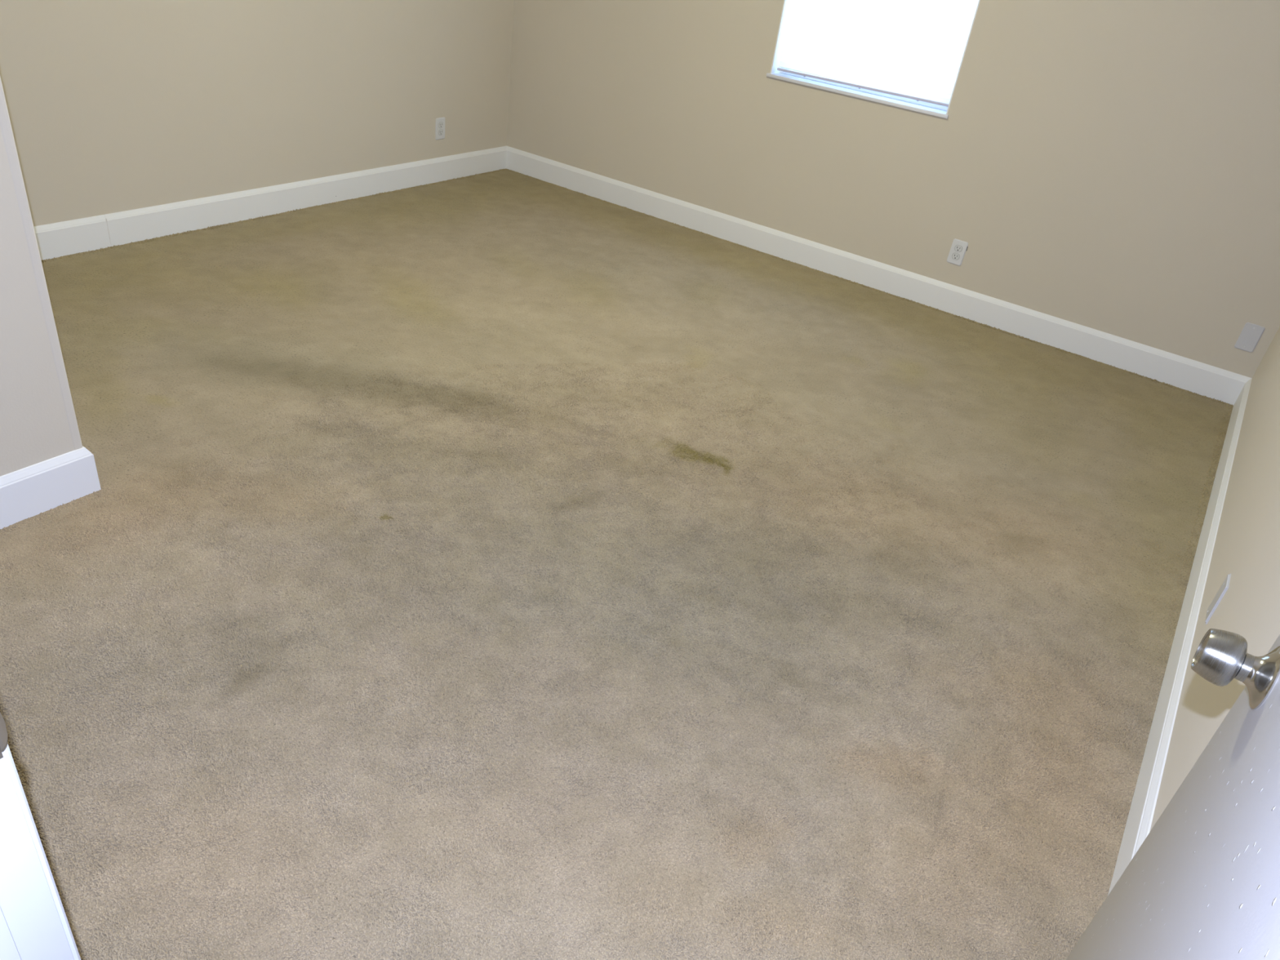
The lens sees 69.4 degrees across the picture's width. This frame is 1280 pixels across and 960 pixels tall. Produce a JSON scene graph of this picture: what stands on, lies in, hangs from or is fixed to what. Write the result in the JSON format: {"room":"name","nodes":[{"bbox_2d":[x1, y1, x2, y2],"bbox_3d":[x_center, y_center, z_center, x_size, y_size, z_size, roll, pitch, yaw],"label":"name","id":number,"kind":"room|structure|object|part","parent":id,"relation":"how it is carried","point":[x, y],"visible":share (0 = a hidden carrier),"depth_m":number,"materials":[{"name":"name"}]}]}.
{"room":"empty bedroom","nodes":[
{"label":"empty bedroom","id":0,"kind":"room"},
{"bbox_2d":[0,76,82,476],"bbox_3d":[-2.215,-1.124,1.799,1.608,2.460,0.936,25,36,25],"label":"wall","id":1,"kind":"structure","parent":0,"point":[38,423],"depth_m":2.16,"materials":[{"name":"beige paint"}]},
{"bbox_2d":[0,447,101,528],"bbox_3d":[-1.661,0.132,2.115,0.014,0.143,0.836,25,36,25],"label":"baseboard","id":2,"kind":"structure","parent":1,"relation":"attached to","point":[33,490],"depth_m":2.32,"materials":[{"name":"white paint"}]},
{"bbox_2d":[0,0,514,226],"bbox_3d":[-1.688,-2.304,3.801,0.120,2.460,3.707,25,36,25],"label":"wall","id":3,"kind":"structure","parent":0,"point":[113,106],"depth_m":4.05,"materials":[{"name":"beige paint"}]},
{"bbox_2d":[33,146,506,260],"bbox_3d":[-1.785,-1.309,4.373,0.015,0.143,3.487,25,36,25],"label":"baseboard","id":4,"kind":"structure","parent":3,"relation":"attached to","point":[58,239],"depth_m":4.30,"materials":[{"name":"white paint"}]},
{"bbox_2d":[435,117,444,139],"bbox_3d":[-1.105,-1.948,5.122,0.007,0.114,0.072,25,36,25],"label":"electrical outlet","id":5,"kind":"object","parent":3,"relation":"attached to","point":[440,122],"visible":1,"depth_m":5.12,"materials":[{"name":"white plastic"}]},
{"bbox_2d":[438,128,443,135],"bbox_3d":[-1.106,-1.931,5.132,0.002,0.030,0.037,25,36,25],"label":"receptacle","id":6,"kind":"object","parent":5,"relation":"attached to","point":[440,131],"depth_m":5.13,"materials":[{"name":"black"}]},
{"bbox_2d":[438,121,443,128],"bbox_3d":[-1.101,-1.963,5.111,0.002,0.030,0.037,25,36,25],"label":"receptacle","id":7,"kind":"object","parent":5,"relation":"attached to","point":[440,123],"depth_m":5.11,"materials":[{"name":"white plastic"}]},
{"bbox_2d":[0,168,1233,959],"bbox_3d":[-0.720,-0.037,2.723,4.170,0.005,5.750,25,36,25],"label":"floor","id":8,"kind":"structure","parent":0,"point":[502,564],"depth_m":2.33,"materials":[{"name":"beige carpet"}]},
{"bbox_2d":[506,0,1279,377],"bbox_3d":[1.116,-2.145,4.226,4.252,2.460,0.160,25,36,25],"label":"wall","id":9,"kind":"structure","parent":0,"point":[1110,166],"depth_m":4.13,"materials":[{"name":"beige paint"}]},
{"bbox_2d":[766,0,980,118],"bbox_3d":[1.128,-2.352,4.102,0.930,1.218,0.172,25,36,25],"label":"window","id":10,"kind":"structure","parent":9,"relation":"in","point":[934,109],"depth_m":4.41,"materials":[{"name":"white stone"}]},
{"bbox_3d":[1.043,-1.842,4.408,0.930,0.016,0.142,25,36,25],"label":"sill","id":11,"kind":"part","parent":10,"relation":"part of","materials":[{"name":"white stone"}]},
{"bbox_3d":[1.153,-2.372,4.124,0.908,1.202,0.046,25,36,25],"label":"frame","id":12,"kind":"part","parent":10,"relation":"part of","materials":[{"name":"white"}]},
{"bbox_2d":[777,0,978,106],"bbox_3d":[1.115,-2.346,4.061,0.876,1.186,0.036,25,36,25],"label":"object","id":13,"kind":"structure","parent":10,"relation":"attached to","point":[910,49],"depth_m":4.24,"materials":[{"name":"white"}]},
{"bbox_3d":[1.041,-1.860,4.367,0.876,0.011,0.025,25,35,25],"label":"rail","id":14,"kind":"part","parent":13,"relation":"part of","materials":[{"name":"grey"}]},
{"bbox_2d":[506,146,1251,404],"bbox_3d":[0.872,-1.169,4.794,4.132,0.143,0.014,25,36,25],"label":"baseboard","id":15,"kind":"structure","parent":9,"relation":"attached to","point":[1199,378],"depth_m":4.56,"materials":[{"name":"white paint"}]},
{"bbox_2d":[946,238,968,266],"bbox_3d":[1.502,-1.076,4.372,0.074,0.114,0.007,26,36,24],"label":"electrical outlet","id":16,"kind":"object","parent":9,"relation":"attached to","point":[958,248],"visible":1,"depth_m":4.37,"materials":[{"name":"white plastic"}]},
{"bbox_2d":[951,253,959,260],"bbox_3d":[1.497,-1.060,4.381,0.037,0.031,0.001,25,36,25],"label":"receptacle","id":17,"kind":"object","parent":16,"relation":"attached to","point":[955,256],"depth_m":4.38,"materials":[{"name":"white plastic"}]},
{"bbox_2d":[954,244,962,252],"bbox_3d":[1.503,-1.092,4.360,0.037,0.031,0.001,25,36,25],"label":"receptacle","id":18,"kind":"object","parent":16,"relation":"attached to","point":[957,248],"depth_m":4.36,"materials":[{"name":"white plastic"}]},
{"bbox_2d":[1234,322,1265,352],"bbox_3d":[2.535,-0.593,3.843,0.072,0.114,0.006,25,36,25],"label":"blank wall plate","id":19,"kind":"object","parent":9,"relation":"attached to","point":[1251,334],"visible":1,"depth_m":3.84,"materials":[{"name":"grey plastic"}]},
{"bbox_2d":[1149,326,1279,831],"bbox_3d":[1.174,-0.223,1.186,0.120,2.460,5.728,25,36,25],"label":"wall","id":20,"kind":"structure","parent":0,"point":[1246,547],"depth_m":2.08,"materials":[{"name":"beige paint"}]},
{"bbox_2d":[1107,377,1252,895],"bbox_3d":[1.368,0.446,2.348,0.014,0.143,4.304,25,36,25],"label":"baseboard","id":21,"kind":"structure","parent":20,"relation":"attached to","point":[1138,825],"depth_m":2.26,"materials":[{"name":"white paint"}]},
{"bbox_2d":[1204,573,1231,624],"bbox_3d":[1.375,0.282,2.203,0.008,0.114,0.072,25,36,25],"label":"blank wall plate","id":22,"kind":"object","parent":20,"relation":"attached to","point":[1223,588],"visible":1,"depth_m":2.19,"materials":[{"name":"grey plastic"}]},
{"bbox_3d":[-0.748,-0.165,0.630,2.526,2.460,0.114,25,36,25],"label":"wall","id":23,"kind":"structure","parent":0,"visible":0},
{"bbox_2d":[0,712,80,959],"bbox_3d":[-0.161,0.256,0.405,0.927,2.102,0.141,25,36,25],"label":"trim","id":24,"kind":"structure","parent":23,"relation":"attached to","point":[34,925],"depth_m":0.76,"materials":[{"name":"white paint"}]},
{"bbox_2d":[1066,628,1279,959],"bbox_3d":[0.431,0.264,0.586,0.150,2.024,0.820,25,36,25],"label":"door","id":25,"kind":"structure","parent":23,"relation":"in","point":[1203,883],"depth_m":0.84,"materials":[{"name":"white paint"}]}
]}

